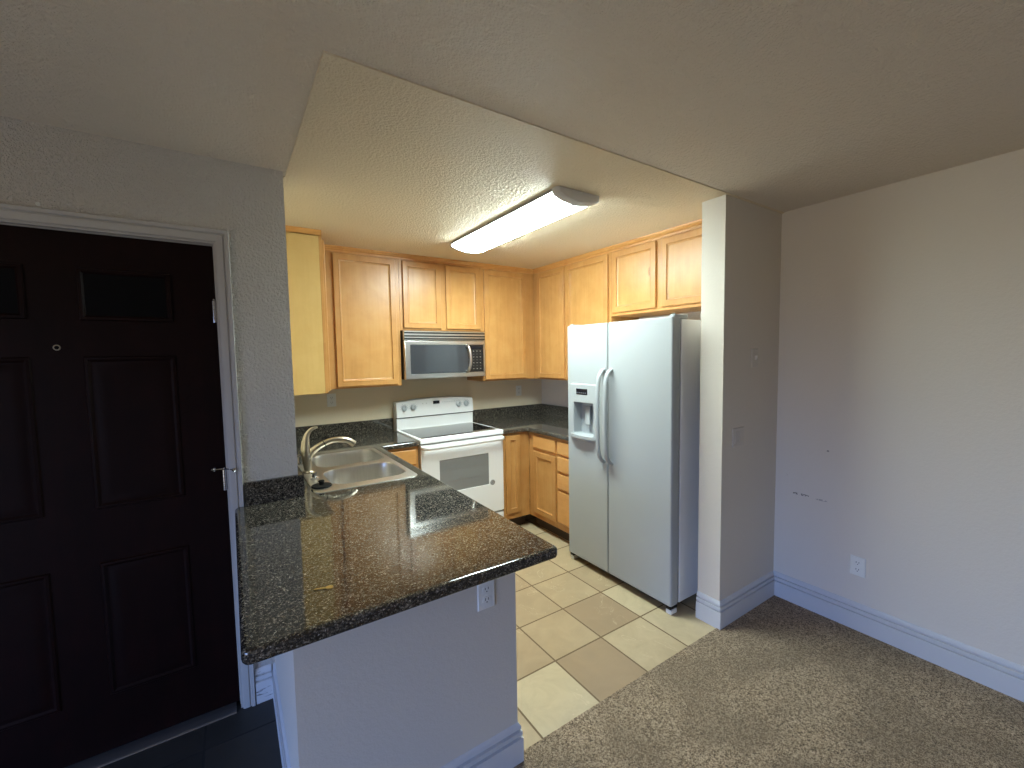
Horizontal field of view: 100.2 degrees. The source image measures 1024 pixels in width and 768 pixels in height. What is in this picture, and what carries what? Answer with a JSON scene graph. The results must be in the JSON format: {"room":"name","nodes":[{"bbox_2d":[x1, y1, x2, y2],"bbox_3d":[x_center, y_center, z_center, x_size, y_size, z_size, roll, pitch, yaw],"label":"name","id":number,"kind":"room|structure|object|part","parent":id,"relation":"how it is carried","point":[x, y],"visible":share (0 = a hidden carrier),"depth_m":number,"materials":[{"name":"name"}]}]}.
{"room":"apartment kitchen","nodes":[
{"label":"apartment kitchen","id":0,"kind":"room"},
{"bbox_2d":[0,116,297,701],"bbox_3d":[-2.484,0.324,1.110,3.445,2.417,0.135,-3,4,-33],"label":"wall","id":1,"kind":"structure","parent":0,"point":[57,168],"depth_m":1.81,"materials":[{"name":"paint"}]},
{"bbox_2d":[0,203,255,767],"bbox_3d":[-1.671,0.431,1.617,1.106,2.111,0.138,-3,4,-33],"label":"door","id":2,"kind":"structure","parent":1,"relation":"in","point":[121,473],"depth_m":1.68,"materials":[{"name":"paint"}]},
{"bbox_3d":[-1.850,-0.322,1.444,0.278,0.194,0.010,-3,4,-33],"label":"lite frame","id":3,"kind":"part","parent":2,"relation":"part of","materials":[{"name":"brown wood"}]},
{"bbox_3d":[-1.842,0.205,1.480,0.278,0.590,0.008,-3,4,-33],"label":"panel","id":4,"kind":"part","parent":2,"relation":"part of","materials":[{"name":"brown wood"}]},
{"bbox_3d":[-1.829,0.981,1.530,0.278,0.541,0.008,-3,4,-33],"label":"panel","id":5,"kind":"part","parent":2,"relation":"part of","materials":[{"name":"brown wood"}]},
{"bbox_3d":[-1.505,-0.343,1.672,0.278,0.194,0.010,-3,4,-33],"label":"lite frame","id":6,"kind":"part","parent":2,"relation":"part of","materials":[{"name":"brown wood"}]},
{"bbox_3d":[-1.497,0.184,1.707,0.278,0.590,0.008,-3,4,-33],"label":"panel","id":7,"kind":"part","parent":2,"relation":"part of","materials":[{"name":"brown wood"}]},
{"bbox_3d":[-1.484,0.960,1.758,0.278,0.541,0.008,-3,4,-33],"label":"panel","id":8,"kind":"part","parent":2,"relation":"part of","materials":[{"name":"brown wood"}]},
{"bbox_2d":[255,664,272,703],"bbox_3d":[-1.140,1.378,1.967,0.065,0.158,0.016,-3,4,-33],"label":"baseboard","id":9,"kind":"structure","parent":1,"relation":"attached to","point":[263,675],"depth_m":1.96,"materials":[{"name":"paint"}]},
{"bbox_2d":[244,465,304,505],"bbox_3d":[-1.503,0.446,2.592,0.237,0.102,1.555,-3,4,-33],"label":"backsplash","id":10,"kind":"structure","parent":1,"relation":"attached to","point":[286,487],"depth_m":1.94,"materials":[{"name":"stone"}]},
{"bbox_2d":[275,572,517,767],"bbox_3d":[-0.546,1.016,1.802,0.748,0.883,0.912,-3,4,-33],"label":"wall","id":11,"kind":"structure","parent":0,"point":[425,685],"depth_m":1.40,"materials":[{"name":"paint"}]},
{"bbox_2d":[272,663,523,767],"bbox_3d":[-0.536,1.378,1.819,0.780,0.158,0.928,-3,4,-33],"label":"baseboard","id":12,"kind":"structure","parent":11,"relation":"attached to","point":[505,749],"depth_m":1.60,"materials":[{"name":"white paint"}]},
{"bbox_2d":[477,580,494,611],"bbox_3d":[-0.092,0.754,1.536,0.070,0.108,0.008,-3,4,-33],"label":"wall outlet","id":13,"kind":"object","parent":11,"relation":"attached to","point":[485,591],"visible":0.98,"depth_m":1.53,"materials":[{"name":"white plastic"}]},
{"bbox_2d":[483,585,490,593],"bbox_3d":[-0.091,0.735,1.533,0.033,0.025,0.002,-3,4,-33],"label":"socket","id":14,"kind":"object","parent":13,"relation":"attached to","point":[486,588],"depth_m":1.53,"materials":[{"name":"white plastic"}]},
{"bbox_2d":[483,596,490,603],"bbox_3d":[-0.090,0.774,1.535,0.033,0.025,0.002,-3,4,-33],"label":"socket","id":15,"kind":"object","parent":13,"relation":"attached to","point":[486,599],"depth_m":1.54,"materials":[{"name":"white plastic"}]},
{"bbox_2d":[100,514,715,767],"bbox_3d":[-1.429,1.485,1.996,6.062,0.050,2.727,-3,4,-33],"label":"floor","id":16,"kind":"structure","parent":0,"point":[584,634],"depth_m":2.24,"materials":[{"name":"beige tile"}]},
{"bbox_2d":[387,446,418,467],"bbox_3d":[-1.018,0.912,3.490,0.324,0.885,0.638,-3,4,-33],"label":"base cabinet","id":17,"kind":"object","parent":16,"relation":"on","point":[410,454],"visible":0.06,"depth_m":3.25,"materials":[{"name":"brown wood"}]},
{"bbox_3d":[-0.838,0.570,3.220,0.235,0.127,0.019,-3,4,-33],"label":"drawer","id":18,"kind":"part","parent":17,"relation":"part of","materials":[{"name":"brown wood"}]},
{"bbox_2d":[393,396,504,516],"bbox_3d":[-0.539,0.732,3.746,0.758,1.194,0.702,-3,4,-33],"label":"electric range","id":19,"kind":"object","parent":16,"relation":"on","point":[466,455],"visible":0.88,"depth_m":3.63,"materials":[{"name":"white metal"}]},
{"bbox_2d":[401,422,495,438],"bbox_3d":[-0.550,0.399,3.733,0.698,0.004,0.492,-3,4,-33],"label":"glass cooktop","id":20,"kind":"object","parent":19,"relation":"in","point":[442,429],"depth_m":3.74,"materials":[{"name":"glass"}]},
{"bbox_3d":[-0.553,0.418,3.739,0.758,0.037,0.600,-3,4,-33],"label":"cooktop frame","id":21,"kind":"part","parent":19,"relation":"part of","materials":[{"name":"white metal"}]},
{"bbox_3d":[-0.396,0.786,3.534,0.750,0.659,0.041,-3,4,-33],"label":"oven door","id":22,"kind":"part","parent":19,"relation":"part of","materials":[{"name":"white metal"}]},
{"bbox_3d":[-0.370,0.479,3.467,0.747,0.034,0.076,-3,4,-33],"label":"handle","id":23,"kind":"part","parent":19,"relation":"part of","materials":[{"name":"white plastic"}]},
{"bbox_3d":[-0.391,1.201,3.564,0.750,0.147,0.034,-3,4,-33],"label":"storage drawer","id":24,"kind":"part","parent":19,"relation":"part of","materials":[{"name":"white metal"}]},
{"bbox_2d":[502,432,529,524],"bbox_3d":[-0.123,0.858,4.080,0.282,0.885,0.638,-3,4,-33],"label":"base cabinet","id":25,"kind":"object","parent":16,"relation":"on","point":[515,445],"visible":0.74,"depth_m":3.81,"materials":[{"name":"brown wood"}]},
{"bbox_3d":[0.011,0.799,3.794,0.148,0.700,0.020,-3,4,-33],"label":"door","id":26,"kind":"part","parent":25,"relation":"part of","materials":[{"name":"brown wood"}]},
{"bbox_3d":[0.008,0.799,3.798,0.038,0.590,0.004,-3,4,-33],"label":"panel","id":27,"kind":"part","parent":25,"relation":"part of","materials":[{"name":"brown wood"}]},
{"bbox_2d":[529,432,564,538],"bbox_3d":[0.523,0.859,3.905,0.642,0.885,0.405,-3,4,-33],"label":"base cabinet","id":28,"kind":"object","parent":16,"relation":"on","point":[543,455],"visible":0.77,"depth_m":3.72,"materials":[{"name":"brown wood"}]},
{"bbox_2d":[472,403,568,440],"bbox_3d":[0.303,0.341,3.954,0.902,0.150,1.270,-3,4,-33],"label":"countertop","id":29,"kind":"structure","parent":28,"relation":"on","point":[543,419],"depth_m":4.28,"materials":[{"name":"black stone"}]},
{"bbox_3d":[0.279,0.520,3.681,0.019,0.118,0.304,-3,4,-33],"label":"drawer","id":30,"kind":"part","parent":28,"relation":"part of","materials":[{"name":"brown wood"}]},
{"bbox_3d":[0.284,0.877,3.704,0.020,0.553,0.304,-3,4,-33],"label":"door","id":31,"kind":"part","parent":28,"relation":"part of","materials":[{"name":"brown wood"}]},
{"bbox_3d":[0.288,0.877,3.706,0.004,0.443,0.194,-3,4,-33],"label":"panel","id":32,"kind":"part","parent":28,"relation":"part of","materials":[{"name":"brown wood"}]},
{"bbox_2d":[557,439,568,540],"bbox_3d":[0.703,0.874,3.635,0.641,0.885,0.243,-3,4,-33],"label":"base cabinet","id":33,"kind":"object","parent":16,"relation":"on","point":[562,445],"visible":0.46,"depth_m":3.49,"materials":[{"name":"brown wood"}]},
{"bbox_3d":[0.444,0.815,3.458,0.019,0.134,0.216,-3,4,-33],"label":"drawer","id":34,"kind":"part","parent":33,"relation":"part of","materials":[{"name":"brown wood"}]},
{"bbox_3d":[0.441,0.669,3.448,0.019,0.130,0.216,-3,4,-33],"label":"drawer","id":35,"kind":"part","parent":33,"relation":"part of","materials":[{"name":"brown wood"}]},
{"bbox_3d":[0.439,0.533,3.439,0.019,0.116,0.216,-3,4,-33],"label":"drawer","id":36,"kind":"part","parent":33,"relation":"part of","materials":[{"name":"brown wood"}]},
{"bbox_3d":[0.447,1.031,3.472,0.019,0.271,0.216,-3,4,-33],"label":"drawer","id":37,"kind":"part","parent":33,"relation":"part of","materials":[{"name":"brown wood"}]},
{"bbox_2d":[568,313,700,614],"bbox_3d":[0.945,0.453,3.043,0.795,1.793,0.914,-3,4,-33],"label":"refrigerator","id":38,"kind":"object","parent":16,"relation":"on","point":[634,385],"visible":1,"depth_m":2.69,"materials":[{"name":"white metal"}]},
{"bbox_3d":[0.567,0.439,3.098,0.074,1.724,0.405,-3,4,-33],"label":"freezer door","id":39,"kind":"part","parent":38,"relation":"part of","materials":[{"name":"white metal"}]},
{"bbox_3d":[0.598,0.219,2.901,0.085,0.656,0.033,-3,4,-33],"label":"handle","id":40,"kind":"part","parent":38,"relation":"part of","materials":[{"name":"silver metal"}]},
{"bbox_3d":[0.636,0.223,2.844,0.085,0.656,0.033,-3,4,-33],"label":"handle","id":41,"kind":"part","parent":38,"relation":"part of","materials":[{"name":"silver metal"}]},
{"bbox_3d":[0.820,0.460,2.715,0.074,1.724,0.503,-3,4,-33],"label":"fridge door","id":42,"kind":"part","parent":38,"relation":"part of","materials":[{"name":"white metal"}]},
{"bbox_3d":[-0.794,0.985,2.320,0.634,0.885,1.806,-3,4,-33],"label":"base cabinet","id":43,"kind":"object","parent":16,"relation":"on","visible":0},
{"bbox_2d":[235,418,556,664],"bbox_3d":[-0.829,0.465,2.373,1.200,0.146,2.665,-3,4,-33],"label":"countertop","id":44,"kind":"structure","parent":43,"relation":"on","point":[388,548],"depth_m":1.44,"materials":[{"name":"black stone"}]},
{"bbox_2d":[314,585,332,589],"bbox_3d":[-0.526,0.571,1.194,0.050,0.002,0.019,-3,4,-27],"label":"key","id":45,"kind":"object","parent":44,"relation":"on","point":[328,586],"visible":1,"depth_m":1.20,"materials":[{"name":"gold metal"}]},
{"bbox_2d":[301,426,355,473],"bbox_3d":[-1.053,0.364,2.468,0.299,0.257,0.064,-3,4,-33],"label":"kitchen faucet","id":46,"kind":"object","parent":44,"relation":"on","point":[307,454],"visible":0.99,"depth_m":2.40,"materials":[{"name":"silver metal"}]},
{"bbox_3d":[-1.139,0.286,2.407,0.088,0.090,0.043,-3,4,-33],"label":"lever","id":47,"kind":"part","parent":46,"relation":"part of","materials":[{"name":"silver metal"}]},
{"bbox_3d":[-1.118,0.381,2.426,0.113,0.107,0.040,-3,4,-33],"label":"spout","id":48,"kind":"part","parent":46,"relation":"part of","materials":[{"name":"silver metal"}]},
{"bbox_2d":[297,448,416,492],"bbox_3d":[-0.962,0.567,2.553,0.522,0.234,0.882,-3,4,-33],"label":"sink","id":49,"kind":"object","parent":44,"relation":"in","point":[353,468],"depth_m":2.56,"materials":[{"name":"metal"}]},
{"bbox_2d":[298,455,302,464],"bbox_3d":[-1.280,0.459,2.611,0.052,0.056,0.052,-3,4,-33],"label":"soap dispenser","id":50,"kind":"object","parent":49,"relation":"on","point":[300,457],"visible":0.45,"depth_m":2.59,"materials":[{"name":"silver metal"}]},
{"bbox_3d":[-1.061,0.486,2.295,0.048,0.036,0.048,-3,4,-33],"label":"sink hole cap","id":51,"kind":"part","parent":49,"relation":"part of","materials":[{"name":"silver metal"}]},
{"bbox_2d":[311,480,331,488],"bbox_3d":[-0.952,0.496,2.140,0.098,0.032,0.098,-3,4,-33],"label":"stopper","id":52,"kind":"object","parent":49,"relation":"on","point":[321,485],"visible":1,"depth_m":2.12,"materials":[{"name":"black rubber"}]},
{"bbox_3d":[-1.061,0.572,2.760,0.404,0.196,0.368,-3,4,-33],"label":"bowl","id":53,"kind":"part","parent":49,"relation":"part of","materials":[{"name":"metal"}]},
{"bbox_3d":[-0.825,0.591,2.405,0.404,0.196,0.350,-3,4,-33],"label":"bowl","id":54,"kind":"part","parent":49,"relation":"part of","materials":[{"name":"metal"}]},
{"bbox_2d":[294,377,541,487],"bbox_3d":[-0.803,0.104,4.051,2.882,2.417,0.130,-3,4,-33],"label":"wall","id":55,"kind":"structure","parent":0,"point":[369,403],"depth_m":3.83,"materials":[{"name":"paint"}]},
{"bbox_2d":[286,232,330,394],"bbox_3d":[-1.541,-0.461,3.034,0.320,1.031,0.696,-3,4,-33],"label":"upper cabinet","id":56,"kind":"object","parent":55,"relation":"attached to","point":[305,253],"visible":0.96,"depth_m":2.77,"materials":[{"name":"brown wood"}]},
{"bbox_3d":[-1.433,-0.467,3.106,0.019,1.031,0.696,-3,4,-33],"label":"frame","id":57,"kind":"part","parent":56,"relation":"part of","materials":[{"name":"brown wood"}]},
{"bbox_3d":[-1.323,-0.459,2.977,0.020,0.999,0.320,-3,4,-33],"label":"door","id":58,"kind":"part","parent":56,"relation":"part of","materials":[{"name":"brown wood"}]},
{"bbox_2d":[327,393,335,406],"bbox_3d":[-1.484,0.133,3.519,0.070,0.108,0.008,-3,4,-33],"label":"wall outlet","id":59,"kind":"object","parent":55,"relation":"attached to","point":[331,398],"visible":1,"depth_m":3.52,"materials":[{"name":"white plastic"}]},
{"bbox_2d":[296,418,392,440],"bbox_3d":[-1.443,0.379,3.550,0.923,0.108,0.020,-3,4,-33],"label":"backsplash","id":60,"kind":"structure","parent":55,"relation":"attached to","point":[378,425],"depth_m":3.58,"materials":[{"name":"stone"}]},
{"bbox_2d":[325,251,401,388],"bbox_3d":[-1.249,-0.492,3.441,0.612,1.031,0.336,-3,4,-33],"label":"upper cabinet","id":61,"kind":"object","parent":55,"relation":"attached to","point":[362,291],"visible":0.84,"depth_m":3.32,"materials":[{"name":"brown wood"}]},
{"bbox_3d":[-1.132,-0.485,3.335,0.361,0.889,0.004,-3,4,-33],"label":"panel","id":62,"kind":"part","parent":61,"relation":"part of","materials":[{"name":"brown wood"}]},
{"bbox_2d":[398,259,481,331],"bbox_3d":[-0.678,-0.753,3.805,0.764,0.578,0.336,-3,4,-33],"label":"upper cabinet","id":63,"kind":"object","parent":55,"relation":"attached to","point":[432,296],"visible":0.98,"depth_m":3.65,"materials":[{"name":"brown wood"}]},
{"bbox_3d":[-0.749,-0.736,3.570,0.332,0.542,0.020,-3,4,-33],"label":"door","id":64,"kind":"part","parent":63,"relation":"part of","materials":[{"name":"brown wood"}]},
{"bbox_3d":[-0.751,-0.736,3.574,0.222,0.432,0.004,-3,4,-33],"label":"panel","id":65,"kind":"part","parent":63,"relation":"part of","materials":[{"name":"brown wood"}]},
{"bbox_2d":[400,330,484,379],"bbox_3d":[-0.643,-0.260,3.801,0.756,0.402,0.425,-3,4,-33],"label":"microwave","id":66,"kind":"object","parent":63,"relation":"attached to","point":[424,354],"visible":1,"depth_m":3.64,"materials":[{"name":"silver metal"}]},
{"bbox_3d":[-0.378,-0.224,3.759,0.064,0.254,0.027,2,5,34],"label":"handle","id":67,"kind":"part","parent":66,"relation":"part of","materials":[{"name":"metal"}]},
{"bbox_3d":[-0.317,-0.230,3.833,0.136,0.239,0.006,-3,4,-33],"label":"control panel","id":68,"kind":"part","parent":66,"relation":"part of","materials":[{"name":"black plastic"}]},
{"bbox_3d":[-0.431,-0.755,3.779,0.333,0.542,0.020,-3,4,-33],"label":"door","id":69,"kind":"part","parent":63,"relation":"part of","materials":[{"name":"brown wood"}]},
{"bbox_3d":[-0.433,-0.755,3.783,0.223,0.432,0.004,-3,4,-33],"label":"panel","id":70,"kind":"part","parent":63,"relation":"part of","materials":[{"name":"brown wood"}]},
{"bbox_2d":[467,268,534,380],"bbox_3d":[-0.109,-0.561,4.193,0.590,1.031,0.336,-3,4,-33],"label":"upper cabinet","id":71,"kind":"object","parent":55,"relation":"attached to","point":[507,298],"visible":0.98,"depth_m":4.05,"materials":[{"name":"brown wood"}]},
{"bbox_3d":[-0.058,-0.549,4.037,0.461,0.999,0.020,-3,4,-33],"label":"door","id":72,"kind":"part","parent":71,"relation":"part of","materials":[{"name":"brown wood"}]},
{"bbox_3d":[-0.061,-0.549,4.041,0.351,0.889,0.004,-3,4,-33],"label":"panel","id":73,"kind":"part","parent":71,"relation":"part of","materials":[{"name":"brown wood"}]},
{"bbox_2d":[516,385,521,395],"bbox_3d":[0.072,0.070,4.546,0.070,0.108,0.008,-3,4,-33],"label":"wall outlet","id":74,"kind":"object","parent":55,"relation":"attached to","point":[518,388],"visible":1,"depth_m":4.54,"materials":[{"name":"white plastic"}]},
{"bbox_2d":[0,0,1023,268],"bbox_3d":[-0.182,-0.908,-0.022,6.162,0.145,7.447,-3,4,-33],"label":"ceiling","id":75,"kind":"structure","parent":0,"point":[781,105],"depth_m":1.40,"materials":[{"name":"paint"}]},
{"bbox_2d":[285,225,320,235],"bbox_3d":[-1.448,-0.980,2.828,0.299,0.042,0.297,-3,4,-33],"label":"trim","id":76,"kind":"structure","parent":75,"relation":"attached to","point":[292,229],"depth_m":2.73,"materials":[{"name":"brown wood"}]},
{"bbox_2d":[450,186,598,253],"bbox_3d":[0.002,-0.987,2.723,0.301,0.062,1.262,-3,4,-33],"label":"ceiling light","id":77,"kind":"object","parent":75,"relation":"attached to","point":[558,202],"visible":1,"depth_m":2.49,"materials":[{"name":"plastic"}]},
{"bbox_3d":[0.002,-1.010,2.721,0.293,0.016,1.178,-3,4,-33],"label":"edge rail","id":78,"kind":"part","parent":77,"relation":"part of","materials":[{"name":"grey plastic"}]},
{"bbox_3d":[0.003,-0.962,2.724,0.014,0.005,1.178,-3,4,-33],"label":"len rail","id":79,"kind":"part","parent":77,"relation":"part of","materials":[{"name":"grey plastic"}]},
{"bbox_2d":[698,195,781,600],"bbox_3d":[1.375,0.164,2.579,0.612,2.417,0.136,-3,4,-33],"label":"wall","id":80,"kind":"structure","parent":0,"point":[741,270],"depth_m":2.45,"materials":[{"name":"paint"}]},
{"bbox_2d":[696,571,774,629],"bbox_3d":[1.385,1.292,2.637,0.612,0.158,0.152,-3,4,-33],"label":"baseboard","id":81,"kind":"structure","parent":80,"relation":"attached to","point":[718,614],"depth_m":2.51,"materials":[{"name":"white paint"}]},
{"bbox_2d":[732,427,743,447],"bbox_3d":[1.294,0.303,2.446,0.116,0.108,0.008,-3,4,-33],"label":"light switch","id":82,"kind":"object","parent":80,"relation":"attached to","point":[737,433],"visible":1,"depth_m":2.44,"materials":[{"name":"white plastic"}]},
{"bbox_2d":[751,349,757,366],"bbox_3d":[1.426,-0.152,2.502,0.070,0.108,0.020,-3,4,-33],"label":"light switch","id":83,"kind":"object","parent":80,"relation":"attached to","point":[754,352],"visible":1,"depth_m":2.50,"materials":[{"name":"white plastic"}]},
{"bbox_2d":[514,595,1023,767],"bbox_3d":[0.514,1.643,-0.939,6.062,0.054,4.920,-3,4,-33],"label":"floor","id":84,"kind":"structure","parent":0,"point":[784,684],"depth_m":1.85,"materials":[{"name":"beige carpet"}]},
{"bbox_2d":[541,149,1023,665],"bbox_3d":[2.406,0.205,1.693,0.130,2.417,7.347,-3,4,-33],"label":"wall","id":85,"kind":"structure","parent":0,"point":[900,440],"depth_m":2.16,"materials":[{"name":"paint"}]},
{"bbox_2d":[472,403,567,420],"bbox_3d":[0.303,0.322,3.952,0.902,0.112,1.270,-3,4,-33],"label":"backsplash","id":86,"kind":"structure","parent":85,"relation":"attached to","point":[532,409],"depth_m":4.47,"materials":[{"name":"stone"}]},
{"bbox_2d":[533,265,566,379],"bbox_3d":[0.391,-0.573,4.248,0.344,1.031,0.796,-3,4,-33],"label":"upper cabinet","id":87,"kind":"object","parent":85,"relation":"attached to","point":[549,286],"visible":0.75,"depth_m":4.01,"materials":[{"name":"brown wood"}]},
{"bbox_2d":[324,219,701,273],"bbox_3d":[-0.065,-1.004,2.833,1.970,0.042,1.979,-3,4,-33],"label":"trim","id":88,"kind":"structure","parent":87,"relation":"attached to","point":[697,223],"depth_m":3.42,"materials":[{"name":"brown wood"}]},
{"bbox_3d":[0.364,-0.554,4.005,0.004,0.889,0.285,-3,4,-33],"label":"panel","id":89,"kind":"part","parent":87,"relation":"part of","materials":[{"name":"brown wood"}]},
{"bbox_2d":[565,252,638,379],"bbox_3d":[0.761,-0.542,3.689,0.344,1.031,0.544,-3,4,-33],"label":"upper cabinet","id":90,"kind":"object","parent":85,"relation":"attached to","point":[588,281],"visible":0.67,"depth_m":3.55,"materials":[{"name":"brown wood"}]},
{"bbox_3d":[0.627,-0.532,3.608,0.004,0.889,0.393,-3,4,-33],"label":"panel","id":91,"kind":"part","parent":90,"relation":"part of","materials":[{"name":"brown wood"}]},
{"bbox_3d":[0.623,-0.532,3.606,0.020,0.999,0.503,-3,4,-33],"label":"door","id":92,"kind":"part","parent":90,"relation":"part of","materials":[{"name":"brown wood"}]},
{"bbox_3d":[0.643,-0.535,3.611,0.019,1.031,0.544,-3,4,-33],"label":"frame","id":93,"kind":"part","parent":90,"relation":"part of","materials":[{"name":"brown wood"}]},
{"bbox_2d":[612,227,701,317],"bbox_3d":[1.170,-0.771,3.047,0.344,0.504,0.953,-3,4,-33],"label":"upper cabinet","id":94,"kind":"object","parent":85,"relation":"attached to","point":[662,276],"visible":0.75,"depth_m":2.99,"materials":[{"name":"brown wood"}]},
{"bbox_3d":[0.900,-0.777,3.171,0.004,0.353,0.299,-3,4,-33],"label":"panel","id":95,"kind":"part","parent":94,"relation":"part of","materials":[{"name":"brown wood"}]},
{"bbox_3d":[0.897,-0.777,3.168,0.020,0.463,0.409,-3,4,-33],"label":"door","id":96,"kind":"part","parent":94,"relation":"part of","materials":[{"name":"brown wood"}]},
{"bbox_3d":[1.148,-0.756,2.789,0.020,0.463,0.408,-3,4,-33],"label":"door","id":97,"kind":"part","parent":94,"relation":"part of","materials":[{"name":"brown wood"}]},
{"bbox_3d":[1.152,-0.756,2.791,0.004,0.353,0.298,-3,4,-33],"label":"panel","id":98,"kind":"part","parent":94,"relation":"part of","materials":[{"name":"brown wood"}]},
{"bbox_2d":[850,554,865,577],"bbox_3d":[1.920,1.013,2.378,0.008,0.108,0.070,-3,4,-33],"label":"wall outlet","id":99,"kind":"object","parent":85,"relation":"attached to","point":[857,564],"visible":1,"depth_m":2.38,"materials":[{"name":"white plastic"}]},
{"bbox_2d":[854,560,860,565],"bbox_3d":[1.918,0.993,2.375,0.002,0.025,0.033,-3,4,-33],"label":"socket","id":100,"kind":"object","parent":99,"relation":"attached to","point":[856,562],"depth_m":2.37,"materials":[{"name":"white plastic"}]},
{"bbox_2d":[773,570,1023,701],"bbox_3d":[3.035,1.391,0.714,0.016,0.158,4.914,-3,4,-33],"label":"baseboard","id":101,"kind":"structure","parent":85,"relation":"attached to","point":[1004,676],"depth_m":2.20,"materials":[{"name":"white paint"}]}
]}

